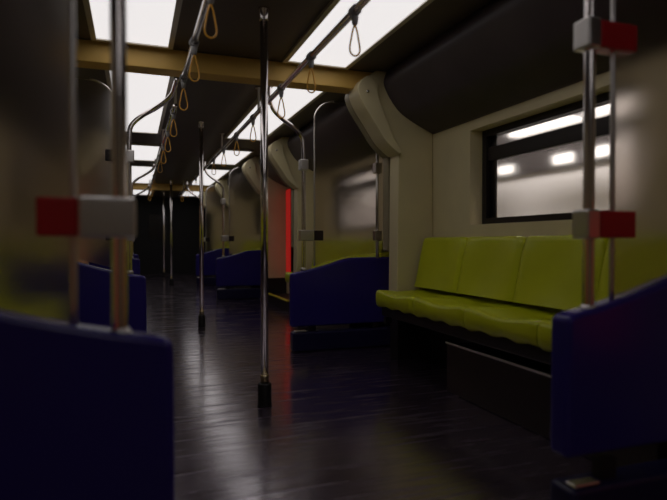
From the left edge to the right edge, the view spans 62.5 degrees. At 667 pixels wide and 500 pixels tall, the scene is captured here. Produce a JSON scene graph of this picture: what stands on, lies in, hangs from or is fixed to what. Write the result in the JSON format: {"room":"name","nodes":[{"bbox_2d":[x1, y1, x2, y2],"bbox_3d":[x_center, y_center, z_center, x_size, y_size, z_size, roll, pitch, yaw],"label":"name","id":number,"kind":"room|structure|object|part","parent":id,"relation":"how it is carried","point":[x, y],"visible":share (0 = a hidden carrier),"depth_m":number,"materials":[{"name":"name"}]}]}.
{"room":"train carriage","nodes":[
{"label":"train carriage","id":0,"kind":"room"},
{"bbox_2d":[133,197,212,273],"bbox_3d":[-5.066,-0.420,15.869,3.100,2.200,0.100,0,1,-20],"label":"wall","id":1,"kind":"structure","parent":0,"point":[186,240],"depth_m":16.05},
{"bbox_2d":[142,206,172,273],"bbox_3d":[-5.071,-0.295,15.883,0.840,1.950,0.055,0,1,-20],"label":"door","id":2,"kind":"structure","parent":1,"relation":"in","point":[152,216],"depth_m":15.85,"materials":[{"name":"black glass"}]},
{"bbox_3d":[-5.064,-0.670,15.858,0.500,0.700,0.014,0,1,-20],"label":"pane","id":3,"kind":"part","parent":2,"relation":"part of","materials":[{"name":"black glass"}]},
{"bbox_2d":[76,0,491,197],"bbox_3d":[-1.810,-1.430,6.876,3.300,0.080,19.200,0,1,-20],"label":"ceiling","id":4,"kind":"structure","parent":0,"point":[220,105],"depth_m":3.72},
{"bbox_2d":[83,0,182,49],"bbox_3d":[-0.812,-1.311,2.219,0.494,0.021,2.824,0,1,-20],"label":"recessed light","id":5,"kind":"object","parent":4,"relation":"in","point":[149,23],"visible":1,"depth_m":3.18,"materials":[{"name":"plastic"}]},
{"bbox_2d":[105,70,173,133],"bbox_3d":[-1.798,-1.352,5.084,0.494,0.021,2.804,0,1,-20],"label":"recessed light","id":6,"kind":"object","parent":4,"relation":"in","point":[144,91],"visible":0.31,"depth_m":4.86,"materials":[{"name":"plastic"}]},
{"bbox_2d":[133,190,152,194],"bbox_3d":[-4.697,-1.474,13.515,0.494,0.021,2.814,0,1,-20],"label":"recessed light","id":7,"kind":"object","parent":4,"relation":"in","point":[135,192],"visible":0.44,"depth_m":14.17,"materials":[{"name":"plastic"}]},
{"bbox_2d":[132,165,157,183],"bbox_3d":[-3.678,-1.432,10.560,0.494,0.021,2.864,0,1,-20],"label":"recessed light","id":8,"kind":"object","parent":4,"relation":"in","point":[137,170],"visible":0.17,"depth_m":10.24,"materials":[{"name":"plastic"}]},
{"bbox_2d":[132,143,160,161],"bbox_3d":[-2.754,-1.393,7.896,0.494,0.021,1.464,0,1,-20],"label":"recessed light","id":9,"kind":"object","parent":4,"relation":"in","point":[142,152],"visible":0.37,"depth_m":7.75,"materials":[{"name":"plastic"}]},
{"bbox_2d":[133,183,211,191],"bbox_3d":[-3.754,-1.396,12.236,2.298,0.138,0.160,0,1,-20],"label":"ceiling beam","id":10,"kind":"structure","parent":4,"relation":"attached to","point":[137,186],"depth_m":12.19,"materials":[{"name":"metal"}]},
{"bbox_2d":[147,0,208,196],"bbox_3d":[-1.699,-1.261,5.589,0.060,0.216,15.900,0,1,-20],"label":"rail","id":11,"kind":"object","parent":4,"relation":"hanging from","point":[200,21],"visible":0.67,"depth_m":3.32,"materials":[{"name":"silver metal"}]},
{"bbox_2d":[161,143,165,163],"bbox_3d":[-1.903,-1.085,6.156,0.059,0.241,0.044,0,1,-20],"label":"strap","id":12,"kind":"object","parent":11,"relation":"hanging from","point":[163,147],"visible":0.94,"depth_m":6.15,"materials":[{"name":"orange plastic"}]},
{"bbox_2d":[165,128,170,151],"bbox_3d":[-1.613,-1.073,5.357,0.059,0.241,0.044,0,1,-20],"label":"strap","id":13,"kind":"object","parent":11,"relation":"hanging from","point":[167,133],"visible":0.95,"depth_m":5.35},
{"bbox_2d":[170,108,176,136],"bbox_3d":[-1.334,-1.062,4.586,0.059,0.241,0.044,0,1,-20],"label":"strap","id":14,"kind":"object","parent":11,"relation":"hanging from","point":[173,115],"visible":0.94,"depth_m":4.58,"materials":[{"name":"plastic"}]},
{"bbox_2d":[179,75,187,110],"bbox_3d":[-1.000,-1.049,3.665,0.059,0.241,0.044,0,1,-20],"label":"strap","id":15,"kind":"object","parent":11,"relation":"attached to","point":[183,82],"visible":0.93,"depth_m":3.66,"materials":[{"name":"plastic"}]},
{"bbox_2d":[181,81,185,88],"bbox_3d":[-1.000,-1.099,3.664,0.036,0.044,0.035,0,1,-20],"label":"socket","id":16,"kind":"object","parent":15,"relation":"attached to","point":[183,83],"depth_m":3.65,"materials":[{"name":"grey metal"}]},
{"bbox_2d":[189,37,199,81],"bbox_3d":[-0.761,-1.039,3.007,0.059,0.241,0.044,0,1,-20],"label":"strap","id":17,"kind":"object","parent":11,"relation":"hanging from","point":[194,48],"visible":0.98,"depth_m":3.00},
{"bbox_2d":[191,46,197,54],"bbox_3d":[-0.761,-1.090,3.006,0.036,0.044,0.035,0,1,-20],"label":"socket","id":18,"kind":"object","parent":17,"relation":"attached to","point":[194,49],"depth_m":2.99,"materials":[{"name":"grey plastic"}]},
{"bbox_2d":[204,0,217,38],"bbox_3d":[-0.529,-1.030,2.368,0.059,0.241,0.044,0,1,-20],"label":"strap","id":19,"kind":"object","parent":11,"relation":"hanging from","point":[210,2],"visible":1,"depth_m":2.36,"materials":[{"name":"orange plastic"}]},
{"bbox_2d":[180,191,203,195],"bbox_3d":[-3.531,-1.481,13.938,0.494,0.021,2.814,0,1,-20],"label":"recessed light","id":20,"kind":"object","parent":4,"relation":"in","point":[184,192],"visible":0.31,"depth_m":14.46,"materials":[{"name":"plastic"}]},
{"bbox_2d":[183,191,198,195],"bbox_3d":[-3.531,-1.484,13.938,0.430,0.012,2.750,0,1,-20],"label":"diffuser","id":21,"kind":"object","parent":20,"relation":"attached to","point":[184,193],"depth_m":14.46,"materials":[{"name":"white plastic"}]},
{"bbox_2d":[192,168,231,185],"bbox_3d":[-2.512,-1.438,10.983,0.494,0.021,2.864,0,1,-20],"label":"recessed light","id":22,"kind":"object","parent":4,"relation":"in","point":[207,181],"visible":0.53,"depth_m":10.55,"materials":[{"name":"plastic"}]},
{"bbox_2d":[76,39,371,93],"bbox_3d":[-0.726,-1.276,3.889,2.298,0.138,0.160,0,1,-20],"label":"ceiling beam","id":23,"kind":"structure","parent":4,"relation":"attached to","point":[90,54],"depth_m":3.79,"materials":[{"name":"metal"}]},
{"bbox_2d":[206,148,254,164],"bbox_3d":[-1.588,-1.399,8.319,0.494,0.021,1.464,0,1,-20],"label":"recessed light","id":24,"kind":"object","parent":4,"relation":"in","point":[231,159],"visible":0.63,"depth_m":8.21,"materials":[{"name":"plastic"}]},
{"bbox_2d":[212,150,249,163],"bbox_3d":[-1.588,-1.403,8.319,0.430,0.012,1.400,0,1,-20],"label":"diffuser","id":25,"kind":"object","parent":24,"relation":"attached to","point":[230,157],"depth_m":8.21,"materials":[{"name":"white plastic"}]},
{"bbox_2d":[176,0,370,197],"bbox_3d":[-1.069,-1.264,5.818,0.060,0.216,15.900,0,1,-20],"label":"rail","id":26,"kind":"object","parent":4,"relation":"hanging from","point":[360,4],"visible":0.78,"depth_m":3.48,"materials":[{"name":"silver metal"}]},
{"bbox_2d":[212,156,215,174],"bbox_3d":[-1.563,-1.100,7.183,0.059,0.241,0.044,0,1,-20],"label":"strap","id":27,"kind":"object","parent":26,"relation":"hanging from","point":[213,161],"visible":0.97,"depth_m":7.17,"materials":[{"name":"plastic"}]},
{"bbox_2d":[221,146,225,166],"bbox_3d":[-1.273,-1.088,6.384,0.059,0.241,0.044,0,1,-20],"label":"strap","id":28,"kind":"object","parent":26,"relation":"hanging from","point":[223,150],"visible":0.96,"depth_m":6.38,"materials":[{"name":"plastic"}]},
{"bbox_2d":[234,132,239,155],"bbox_3d":[-0.984,-1.076,5.585,0.059,0.241,0.044,0,1,-20],"label":"strap","id":29,"kind":"object","parent":26,"relation":"hanging from","point":[235,136],"visible":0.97,"depth_m":5.58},
{"bbox_2d":[250,114,255,141],"bbox_3d":[-0.704,-1.065,4.814,0.059,0.241,0.044,0,1,-20],"label":"strap","id":30,"kind":"object","parent":26,"relation":"hanging from","point":[251,119],"visible":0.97,"depth_m":4.80,"materials":[{"name":"plastic"}]},
{"bbox_2d":[277,83,285,117],"bbox_3d":[-0.370,-1.052,3.893,0.059,0.241,0.044,0,1,-20],"label":"strap","id":31,"kind":"object","parent":26,"relation":"hanging from","point":[281,92],"visible":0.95,"depth_m":3.88,"materials":[{"name":"plastic"}]},
{"bbox_2d":[306,51,315,92],"bbox_3d":[-0.131,-1.042,3.235,0.059,0.241,0.044,0,1,-20],"label":"strap","id":32,"kind":"object","parent":26,"relation":"hanging from","point":[310,61],"visible":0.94,"depth_m":3.23,"materials":[{"name":"plastic"}]},
{"bbox_2d":[308,60,313,67],"bbox_3d":[-0.131,-1.093,3.235,0.036,0.044,0.035,0,1,-20],"label":"socket","id":33,"kind":"object","parent":32,"relation":"attached to","point":[311,62],"depth_m":3.22,"materials":[{"name":"grey metal"}]},
{"bbox_2d":[348,4,361,56],"bbox_3d":[0.101,-1.033,2.596,0.059,0.241,0.044,0,1,-20],"label":"strap","id":34,"kind":"object","parent":26,"relation":"hanging from","point":[354,16],"visible":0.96,"depth_m":2.59,"materials":[{"name":"plastic"}]},
{"bbox_2d":[351,14,358,25],"bbox_3d":[0.101,-1.084,2.595,0.036,0.044,0.035,0,1,-20],"label":"socket","id":35,"kind":"object","parent":34,"relation":"attached to","point":[354,17],"depth_m":2.58,"materials":[{"name":"grey plastic"}]},
{"bbox_2d":[224,86,325,140],"bbox_3d":[-0.632,-1.358,5.506,0.494,0.021,2.804,0,1,-20],"label":"recessed light","id":36,"kind":"object","parent":4,"relation":"in","point":[295,101],"visible":0.41,"depth_m":5.38,"materials":[{"name":"plastic"}]},
{"bbox_2d":[283,0,433,69],"bbox_3d":[0.354,-1.317,2.641,0.494,0.021,2.824,0,1,-20],"label":"recessed light","id":37,"kind":"object","parent":4,"relation":"in","point":[378,20],"visible":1,"depth_m":3.30,"materials":[{"name":"plastic"}]},
{"bbox_2d":[140,273,591,499],"bbox_3d":[-1.810,0.850,6.909,3.300,0.080,19.200,0,1,-20],"label":"floor","id":38,"kind":"structure","parent":0,"point":[363,423],"depth_m":2.73,"materials":[{"name":"brown wood"}]},
{"bbox_2d":[0,0,174,499],"bbox_3d":[-0.639,-0.161,1.103,1.333,2.107,0.481,0,1,4],"label":"partition","id":39,"kind":"object","parent":38,"relation":"on","point":[87,411],"visible":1,"depth_m":1.19,"materials":[{"name":"blue plastic"}]},
{"bbox_3d":[-0.838,0.359,1.127,0.986,0.560,0.080,0,1,-20],"label":"panel","id":40,"kind":"part","parent":39,"relation":"part of","materials":[{"name":"blue plastic"}]},
{"bbox_2d":[89,164,155,274],"bbox_3d":[-3.176,-0.262,8.096,1.333,2.107,0.481,0,1,4],"label":"partition","id":41,"kind":"object","parent":38,"relation":"on","point":[135,262],"visible":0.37,"depth_m":8.22,"materials":[{"name":"blue plastic"}]},
{"bbox_3d":[-3.375,0.299,8.121,0.986,0.572,0.080,0,1,-20],"label":"panel","id":42,"kind":"part","parent":41,"relation":"part of","materials":[{"name":"blue plastic"}]},
{"bbox_2d":[77,77,179,331],"bbox_3d":[-1.682,-0.202,3.979,1.333,2.107,0.481,0,1,4],"label":"partition","id":43,"kind":"object","parent":38,"relation":"on","point":[93,96],"visible":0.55,"depth_m":4.03,"materials":[{"name":"blue plastic"}]},
{"bbox_3d":[-1.881,0.359,4.004,0.986,0.572,0.080,0,1,-20],"label":"panel","id":44,"kind":"part","parent":43,"relation":"part of","materials":[{"name":"blue plastic"}]},
{"bbox_2d":[133,185,149,258],"bbox_3d":[-4.205,-0.303,10.935,1.333,2.107,0.481,0,1,4],"label":"partition","id":45,"kind":"object","parent":38,"relation":"on","point":[136,256],"visible":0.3,"depth_m":11.07,"materials":[{"name":"blue plastic"}]},
{"bbox_2d":[162,193,165,276],"bbox_3d":[-4.424,-0.397,14.347,0.080,2.196,0.080,0,1,-20],"label":"pole","id":46,"kind":"object","parent":38,"relation":"on","point":[164,272],"visible":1,"depth_m":14.33,"materials":[{"name":"silver metal"}]},
{"bbox_2d":[169,180,172,284],"bbox_3d":[-3.401,-0.356,11.527,0.080,2.196,0.080,0,1,-20],"label":"pole","id":47,"kind":"object","parent":38,"relation":"on","point":[171,277],"visible":1,"depth_m":11.51,"materials":[{"name":"silver metal"}]},
{"bbox_2d":[198,121,205,326],"bbox_3d":[-1.413,-0.274,5.888,0.080,2.196,0.080,0,1,-20],"label":"pole","id":48,"kind":"object","parent":38,"relation":"on","point":[201,317],"visible":1,"depth_m":5.87,"materials":[{"name":"silver metal"}]},
{"bbox_2d":[186,180,231,285],"bbox_3d":[-2.509,-0.358,11.636,1.176,2.197,0.115,0,1,-20],"label":"partition","id":49,"kind":"object","parent":38,"relation":"on","point":[212,239],"visible":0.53,"depth_m":11.61,"materials":[{"name":"blue plastic"}]},
{"bbox_3d":[-2.421,0.248,11.679,0.986,0.572,0.080,0,1,-20],"label":"panel","id":50,"kind":"part","parent":49,"relation":"part of","materials":[{"name":"blue plastic"}]},
{"bbox_2d":[203,192,219,276],"bbox_3d":[-3.092,-0.392,14.012,0.650,2.196,0.318,0,1,-20],"label":"pillar","id":51,"kind":"structure","parent":38,"relation":"on","point":[204,204],"depth_m":13.79,"materials":[{"name":"beige paint"}]},
{"bbox_2d":[215,178,240,286],"bbox_3d":[-2.086,-0.352,11.239,0.650,2.196,0.318,0,1,-20],"label":"pillar","id":52,"kind":"structure","parent":38,"relation":"on","point":[223,182],"depth_m":11.06,"materials":[{"name":"beige paint"}]},
{"bbox_2d":[203,159,260,299],"bbox_3d":[-1.479,-0.317,8.797,1.176,2.197,0.115,0,1,-20],"label":"partition","id":53,"kind":"object","parent":38,"relation":"on","point":[243,268],"visible":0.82,"depth_m":8.78,"materials":[{"name":"blue plastic"}]},
{"bbox_3d":[-1.391,0.289,8.840,0.986,0.572,0.080,0,1,-20],"label":"panel","id":54,"kind":"part","parent":53,"relation":"part of","materials":[{"name":"blue plastic"}]},
{"bbox_2d":[236,248,260,287],"bbox_3d":[-1.581,0.291,10.060,0.514,0.944,2.278,0,1,-20],"label":"bench","id":55,"kind":"object","parent":38,"relation":"on","point":[260,248],"visible":0.02,"depth_m":9.50,"materials":[{"name":"plastic"}]},
{"bbox_2d":[242,156,285,293],"bbox_3d":[-1.063,-0.311,8.419,0.650,2.196,0.318,0,1,-20],"label":"pillar","id":56,"kind":"structure","parent":38,"relation":"on","point":[250,169],"depth_m":8.37,"materials":[{"name":"beige paint"}]},
{"bbox_2d":[286,188,291,271],"bbox_3d":[-0.673,-0.260,8.258,0.029,1.340,0.270,0,1,-20],"label":"lamp","id":57,"kind":"object","parent":56,"relation":"attached to","point":[288,190],"visible":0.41,"depth_m":8.21,"materials":[{"name":"red plastic"}]},
{"bbox_2d":[257,6,271,406],"bbox_3d":[-0.384,-0.233,3.049,0.080,2.196,0.080,0,1,-20],"label":"pole","id":58,"kind":"object","parent":38,"relation":"on","point":[264,386],"visible":1,"depth_m":3.03,"materials":[{"name":"silver metal"}]},
{"bbox_2d":[268,137,313,271],"bbox_3d":[-0.507,-0.289,6.887,0.650,2.196,0.318,0,1,-20],"label":"pillar","id":59,"kind":"structure","parent":38,"relation":"on","point":[280,157],"depth_m":6.80,"materials":[{"name":"beige paint"}]},
{"bbox_2d":[268,86,389,351],"bbox_3d":[0.014,-0.258,4.680,1.176,2.197,0.115,0,1,-20],"label":"partition","id":60,"kind":"object","parent":38,"relation":"on","point":[347,172],"visible":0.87,"depth_m":4.68,"materials":[{"name":"blue plastic"}]},
{"bbox_3d":[0.102,0.349,4.723,0.986,0.572,0.080,0,1,-20],"label":"panel","id":61,"kind":"part","parent":60,"relation":"part of","materials":[{"name":"blue plastic"}]},
{"bbox_2d":[285,252,389,329],"bbox_3d":[-0.028,0.353,5.778,0.514,0.944,1.928,0,1,-20],"label":"bench","id":62,"kind":"object","parent":38,"relation":"on","point":[384,254],"visible":0.03,"depth_m":5.22,"materials":[{"name":"plastic"}]},
{"bbox_3d":[-0.277,0.324,6.344,0.432,0.131,0.628,0,1,-20],"label":"seat","id":63,"kind":"part","parent":62,"relation":"part of","materials":[{"name":"plastic"}]},
{"bbox_3d":[-0.105,0.059,6.403,0.157,0.373,0.628,0,1,-20],"label":"backrest","id":64,"kind":"part","parent":62,"relation":"part of","materials":[{"name":"plastic"}]},
{"bbox_3d":[0.111,0.067,5.807,0.157,0.373,0.628,0,1,-20],"label":"backrest","id":65,"kind":"part","parent":62,"relation":"part of","materials":[{"name":"plastic"}]},
{"bbox_3d":[0.327,0.076,5.212,0.157,0.373,0.628,0,1,-20],"label":"backrest","id":66,"kind":"part","parent":62,"relation":"part of","materials":[{"name":"plastic"}]},
{"bbox_2d":[345,71,432,359],"bbox_3d":[0.434,-0.251,4.293,0.650,2.196,0.318,0,1,-20],"label":"pillar","id":67,"kind":"structure","parent":38,"relation":"on","point":[405,148],"depth_m":4.24,"materials":[{"name":"beige paint"}]},
{"bbox_2d":[376,235,666,466],"bbox_3d":[0.938,0.392,3.115,0.514,0.944,2.360,0,1,-20],"label":"bench","id":68,"kind":"object","parent":38,"relation":"on","point":[489,305],"visible":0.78,"depth_m":3.01,"materials":[{"name":"plastic"}]},
{"bbox_3d":[0.607,0.359,3.907,0.432,0.131,0.578,0,1,-20],"label":"seat","id":69,"kind":"part","parent":68,"relation":"part of","materials":[{"name":"plastic"}]},
{"bbox_3d":[0.779,0.094,3.965,0.157,0.373,0.578,0,1,-20],"label":"backrest","id":70,"kind":"part","parent":68,"relation":"part of","materials":[{"name":"plastic"}]},
{"bbox_3d":[1.177,0.684,3.209,0.004,0.358,2.352,0,1,-20],"label":"panel","id":71,"kind":"part","parent":68,"relation":"part of","materials":[{"name":"black metal"}]},
{"bbox_3d":[0.806,0.367,3.359,0.432,0.131,0.578,0,1,-20],"label":"seat","id":72,"kind":"part","parent":68,"relation":"part of","materials":[{"name":"plastic"}]},
{"bbox_3d":[0.978,0.102,3.417,0.157,0.373,0.578,0,1,-20],"label":"backrest","id":73,"kind":"part","parent":68,"relation":"part of","materials":[{"name":"plastic"}]},
{"bbox_3d":[0.936,0.574,2.679,0.018,0.012,1.442,0,1,-20],"label":"rail","id":74,"kind":"part","parent":68,"relation":"part of","materials":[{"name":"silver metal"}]},
{"bbox_3d":[1.005,0.375,2.811,0.432,0.131,0.578,0,1,-20],"label":"seat","id":75,"kind":"part","parent":68,"relation":"part of","materials":[{"name":"plastic"}]},
{"bbox_3d":[1.204,0.383,2.263,0.432,0.131,0.578,0,1,-20],"label":"seat","id":76,"kind":"part","parent":68,"relation":"part of","materials":[{"name":"plastic"}]},
{"bbox_3d":[1.176,0.110,2.869,0.157,0.373,0.578,0,1,-20],"label":"backrest","id":77,"kind":"part","parent":68,"relation":"part of","materials":[{"name":"plastic"}]},
{"bbox_3d":[1.375,0.118,2.321,0.157,0.373,0.578,0,1,-20],"label":"backrest","id":78,"kind":"part","parent":68,"relation":"part of","materials":[{"name":"plastic"}]},
{"bbox_2d":[550,0,666,499],"bbox_3d":[1.058,-0.216,1.804,1.176,2.197,0.115,0,1,-20],"label":"partition","id":79,"kind":"object","parent":38,"relation":"on","point":[609,355],"visible":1,"depth_m":1.74,"materials":[{"name":"blue plastic"}]},
{"bbox_3d":[1.146,0.348,1.846,0.986,0.560,0.080,0,1,-20],"label":"panel","id":80,"kind":"part","parent":79,"relation":"part of","materials":[{"name":"blue plastic"}]},
{"bbox_2d":[286,71,609,292],"bbox_3d":[-0.268,-0.298,7.452,0.180,2.200,19.000,0,1,-20],"label":"wall","id":81,"kind":"structure","parent":0,"point":[457,150],"depth_m":3.84,"materials":[{"name":"beige paint"}]},
{"bbox_2d":[268,293,288,312],"bbox_3d":[-0.632,0.721,7.691,0.348,0.154,1.190,0,1,-20],"label":"door sill","id":82,"kind":"structure","parent":81,"relation":"attached to","point":[281,301],"depth_m":7.62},
{"bbox_2d":[292,248,293,271],"bbox_3d":[-0.417,-0.243,7.776,0.040,1.780,1.186,0,1,-20],"label":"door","id":83,"kind":"structure","parent":81,"relation":"in","point":[292,248],"depth_m":8.27,"materials":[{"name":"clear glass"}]},
{"bbox_2d":[198,0,610,209],"bbox_3d":[-0.555,-1.170,7.335,0.426,0.448,19.000,0,1,-20],"label":"overhead panel","id":84,"kind":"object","parent":81,"relation":"attached to","point":[504,54],"depth_m":3.14,"materials":[{"name":"grey plastic"}]},
{"bbox_2d":[482,91,609,223],"bbox_3d":[1.301,-0.495,3.247,0.065,0.655,1.330,0,1,-20],"label":"window","id":85,"kind":"structure","parent":81,"relation":"in","point":[532,166],"depth_m":3.32,"materials":[{"name":"clear glass"}]},
{"bbox_3d":[1.303,-0.740,3.244,0.006,0.075,1.240,0,1,-20],"label":"pane","id":86,"kind":"part","parent":85,"relation":"part of","materials":[{"name":"clear glass"}]},
{"bbox_3d":[1.303,-0.410,3.249,0.006,0.395,1.240,0,1,-20],"label":"pane","id":87,"kind":"part","parent":85,"relation":"part of","materials":[{"name":"clear glass"}]}
]}

